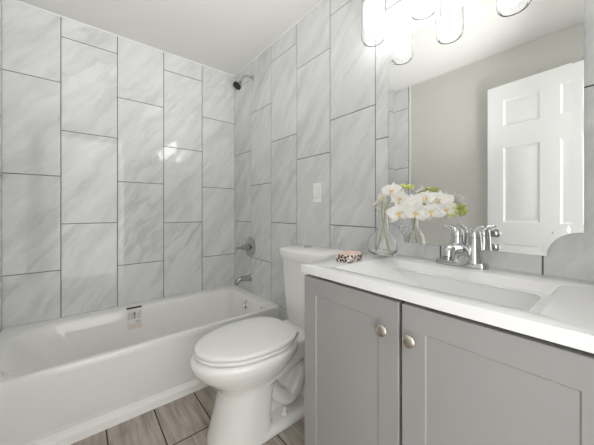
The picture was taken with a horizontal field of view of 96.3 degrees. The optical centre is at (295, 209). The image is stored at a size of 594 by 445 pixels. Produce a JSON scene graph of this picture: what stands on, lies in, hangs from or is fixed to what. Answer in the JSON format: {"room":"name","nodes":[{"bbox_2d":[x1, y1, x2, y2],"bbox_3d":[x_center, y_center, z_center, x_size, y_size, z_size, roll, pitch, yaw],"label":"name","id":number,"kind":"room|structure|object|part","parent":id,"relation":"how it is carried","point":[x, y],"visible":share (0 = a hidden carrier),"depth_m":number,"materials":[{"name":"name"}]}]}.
{"room":"bathroom","nodes":[
{"label":"bathroom","id":0,"kind":"room"},
{"bbox_2d":[0,0,1,331],"bbox_3d":[-0.999,-0.108,0.588,0.100,2.316,2.660,0,0,-39],"label":"wall","id":1,"kind":"structure","parent":0,"point":[0,0],"depth_m":1.55,"materials":[{"name":"grey tile"}]},
{"bbox_2d":[2,0,234,328],"bbox_3d":[-1.152,-0.108,2.116,1.594,2.316,0.100,0,0,-39],"label":"wall","id":2,"kind":"structure","parent":0,"point":[118,153],"depth_m":1.89,"materials":[{"name":"grey tile"}]},
{"bbox_2d":[18,0,320,74],"bbox_3d":[-0.381,-1.316,1.092,1.694,0.100,2.660,0,0,-39],"label":"ceiling","id":3,"kind":"structure","parent":0,"point":[222,35],"depth_m":1.80,"materials":[{"name":"white paint"}]},
{"bbox_2d":[71,386,304,444],"bbox_3d":[-0.224,1.100,0.898,1.697,0.100,3.160,0,0,-39],"label":"floor","id":4,"kind":"structure","parent":0,"point":[185,420],"depth_m":1.28,"materials":[{"name":"brown wood"}]},
{"bbox_2d":[0,284,279,444],"bbox_3d":[-0.919,0.876,1.751,1.488,0.348,0.755,0,0,-39],"label":"bathtub","id":5,"kind":"object","parent":4,"relation":"on","point":[68,380],"visible":0.81,"depth_m":1.43,"materials":[{"name":"white ceramic"}]},
{"bbox_3d":[-1.148,0.827,1.896,0.086,0.035,0.006,0,0,-39],"label":"tinted panel","id":6,"kind":"part","parent":5,"relation":"part of","materials":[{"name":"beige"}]},
{"bbox_2d":[190,244,343,444],"bbox_3d":[-0.146,0.631,1.371,0.768,0.838,0.404,0,0,-39],"label":"toilet","id":7,"kind":"object","parent":4,"relation":"on","point":[255,366],"visible":0.88,"depth_m":1.21,"materials":[{"name":"white ceramic"}]},
{"bbox_3d":[-0.241,0.616,1.293,0.484,0.024,0.364,0,0,-39],"label":"seat lid","id":8,"kind":"part","parent":7,"relation":"part of","materials":[{"name":"white plastic"}]},
{"bbox_3d":[-0.158,0.849,1.361,0.738,0.401,0.386,0,0,-39],"label":"bowl","id":9,"kind":"part","parent":7,"relation":"part of","materials":[{"name":"white ceramic"}]},
{"bbox_3d":[0.069,0.473,1.546,0.192,0.370,0.374,0,0,-39],"label":"tank","id":10,"kind":"part","parent":7,"relation":"part of","materials":[{"name":"white ceramic"}]},
{"bbox_3d":[0.067,0.252,1.544,0.220,0.070,0.404,0,0,-39],"label":"tank lid","id":11,"kind":"part","parent":7,"relation":"part of","materials":[{"name":"white ceramic"}]},
{"bbox_2d":[305,274,593,444],"bbox_3d":[0.454,0.642,0.848,0.501,0.815,0.778,0,0,-39],"label":"vanity cabinet","id":12,"kind":"object","parent":4,"relation":"on","point":[380,369],"visible":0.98,"depth_m":0.65,"materials":[{"name":"grey paint"}]},
{"bbox_3d":[0.160,0.599,0.863,0.020,0.706,0.382,0,0,-39],"label":"door","id":13,"kind":"part","parent":12,"relation":"part of","materials":[{"name":"grey paint"}]},
{"bbox_3d":[0.238,0.331,0.734,0.022,0.034,0.034,0,0,-39],"label":"knob","id":14,"kind":"part","parent":12,"relation":"part of","materials":[{"name":"silver metal"}]},
{"bbox_3d":[0.287,0.331,0.674,0.022,0.034,0.034,0,0,-39],"label":"knob","id":15,"kind":"part","parent":12,"relation":"part of","materials":[{"name":"silver metal"}]},
{"bbox_2d":[301,253,593,353],"bbox_3d":[0.460,0.257,0.853,0.490,0.105,0.802,0,0,-39],"label":"countertop","id":16,"kind":"structure","parent":12,"relation":"on","point":[559,310],"depth_m":0.75,"materials":[{"name":"white stone"}]},
{"bbox_2d":[336,250,361,262],"bbox_3d":[0.215,0.187,1.073,0.062,0.035,0.104,0,0,40],"label":"trinket box","id":17,"kind":"object","parent":16,"relation":"on","point":[350,256],"visible":1,"depth_m":1.04,"materials":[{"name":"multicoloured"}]},
{"bbox_2d":[368,210,397,258],"bbox_3d":[0.370,0.102,1.140,0.122,0.205,0.122,0,0,-39],"label":"glass vase","id":18,"kind":"object","parent":16,"relation":"on","point":[382,244],"visible":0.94,"depth_m":1.10,"materials":[{"name":"clear glass"}]},
{"bbox_2d":[372,182,414,209],"bbox_3d":[0.386,0.036,1.099,0.074,0.306,0.184,0,0,-44],"label":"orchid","id":19,"kind":"object","parent":18,"relation":"in","point":[393,190],"visible":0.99,"depth_m":1.09,"materials":[{"name":"white plant"}]},
{"bbox_2d":[385,190,457,222],"bbox_3d":[0.458,0.056,1.052,0.313,0.267,0.077,0,0,32],"label":"flowers","id":20,"kind":"object","parent":18,"relation":"in","point":[439,204],"visible":1,"depth_m":1.02,"materials":[{"name":"white plant"}]},
{"bbox_2d":[436,224,489,269],"bbox_3d":[0.552,0.129,0.934,0.199,0.152,0.172,0,0,-39],"label":"faucet","id":21,"kind":"object","parent":16,"relation":"on","point":[455,253],"visible":1,"depth_m":0.93,"materials":[{"name":"silver metal"}]},
{"bbox_3d":[0.592,0.075,0.994,0.045,0.045,0.063,0,0,-39],"label":"lever","id":22,"kind":"part","parent":21,"relation":"part of","materials":[{"name":"silver metal"}]},
{"bbox_3d":[0.561,0.158,0.922,0.194,0.094,0.060,0,0,-39],"label":"spout","id":23,"kind":"part","parent":21,"relation":"part of","materials":[{"name":"silver metal"}]},
{"bbox_3d":[0.598,0.143,0.987,0.062,0.088,0.062,0,0,-39],"label":"handle","id":24,"kind":"part","parent":21,"relation":"part of","materials":[{"name":"silver metal"}]},
{"bbox_3d":[0.606,0.193,0.977,0.054,0.023,0.172,0,0,-39],"label":"plate","id":25,"kind":"part","parent":21,"relation":"part of","materials":[{"name":"silver metal"}]},
{"bbox_3d":[0.632,0.143,0.946,0.062,0.088,0.062,0,0,-39],"label":"handle","id":26,"kind":"part","parent":21,"relation":"part of","materials":[{"name":"silver metal"}]},
{"bbox_3d":[0.637,0.075,0.939,0.045,0.045,0.063,0,0,-39],"label":"lever","id":27,"kind":"part","parent":21,"relation":"part of","materials":[{"name":"silver metal"}]},
{"bbox_3d":[0.313,0.262,0.733,0.008,0.055,0.754,0,0,-39],"label":"rail","id":28,"kind":"part","parent":12,"relation":"part of","materials":[{"name":"grey"}]},
{"bbox_3d":[0.408,0.599,0.559,0.020,0.706,0.386,0,0,-39],"label":"door","id":29,"kind":"part","parent":12,"relation":"part of","materials":[{"name":"grey paint"}]},
{"bbox_2d":[235,0,593,320],"bbox_3d":[0.205,-0.108,1.635,0.100,2.316,2.560,0,0,-39],"label":"wall","id":30,"kind":"structure","parent":0,"point":[314,109],"depth_m":1.58,"materials":[{"name":"grey tile"}]},
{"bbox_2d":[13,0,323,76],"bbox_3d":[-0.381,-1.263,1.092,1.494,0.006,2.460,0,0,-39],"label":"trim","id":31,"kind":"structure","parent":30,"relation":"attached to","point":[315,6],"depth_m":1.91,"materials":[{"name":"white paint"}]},
{"bbox_2d":[233,75,253,89],"bbox_3d":[-0.434,-1.064,2.201,0.178,0.164,0.075,0,0,-39],"label":"shower","id":32,"kind":"object","parent":30,"relation":"attached to","point":[237,84],"visible":1,"depth_m":2.18,"materials":[{"name":"silver metal"}]},
{"bbox_2d":[235,274,252,284],"bbox_3d":[-0.445,0.583,2.236,0.147,0.074,0.068,0,0,-39],"label":"tub spout","id":33,"kind":"object","parent":30,"relation":"attached to","point":[249,277],"visible":1,"depth_m":2.23,"materials":[{"name":"silver metal"}]},
{"bbox_2d":[236,237,255,256],"bbox_3d":[-0.432,0.318,2.254,0.104,0.174,0.174,0,0,-39],"label":"shower valve","id":34,"kind":"object","parent":30,"relation":"attached to","point":[249,246],"visible":1,"depth_m":2.25,"materials":[{"name":"silver metal"}]},
{"bbox_2d":[313,183,320,202],"bbox_3d":[0.129,-0.105,1.640,0.011,0.122,0.072,0,0,-39],"label":"light switch","id":35,"kind":"object","parent":30,"relation":"attached to","point":[316,186],"visible":1,"depth_m":1.63,"materials":[{"name":"white plastic"}]},
{"bbox_2d":[361,0,385,46],"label":"vanity light","id":36,"kind":"object","parent":30,"relation":"attached to","point":[373,23],"depth_m":1.14,"materials":[{"name":"white glass"}]},
{"bbox_3d":[0.345,-0.853,1.186,0.109,0.205,0.109,0,0,-39],"label":"lamp shade","id":37,"kind":"part","parent":36,"relation":"part of","materials":[{"name":"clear glass"}]},
{"bbox_2d":[408,0,438,20],"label":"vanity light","id":38,"kind":"object","parent":30,"relation":"attached to","point":[418,10],"depth_m":1.02,"materials":[{"name":"white glass"}]},
{"bbox_3d":[0.486,-0.853,1.014,0.109,0.205,0.109,0,0,-39],"label":"lamp shade","id":39,"kind":"part","parent":38,"relation":"part of","materials":[{"name":"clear glass"}]},
{"bbox_3d":[0.486,-0.855,1.014,0.082,0.174,0.082,0,0,-39],"label":"frosted bulb","id":40,"kind":"part","parent":38,"relation":"part of","materials":[{"name":"white glass"}]},
{"bbox_2d":[388,0,583,255],"bbox_3d":[0.639,-0.317,1.019,0.005,0.924,0.631,0,0,-39],"label":"mirror","id":41,"kind":"object","parent":30,"relation":"attached to","point":[486,97],"visible":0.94,"depth_m":0.94,"materials":[{"name":"silver glass"}]}
]}

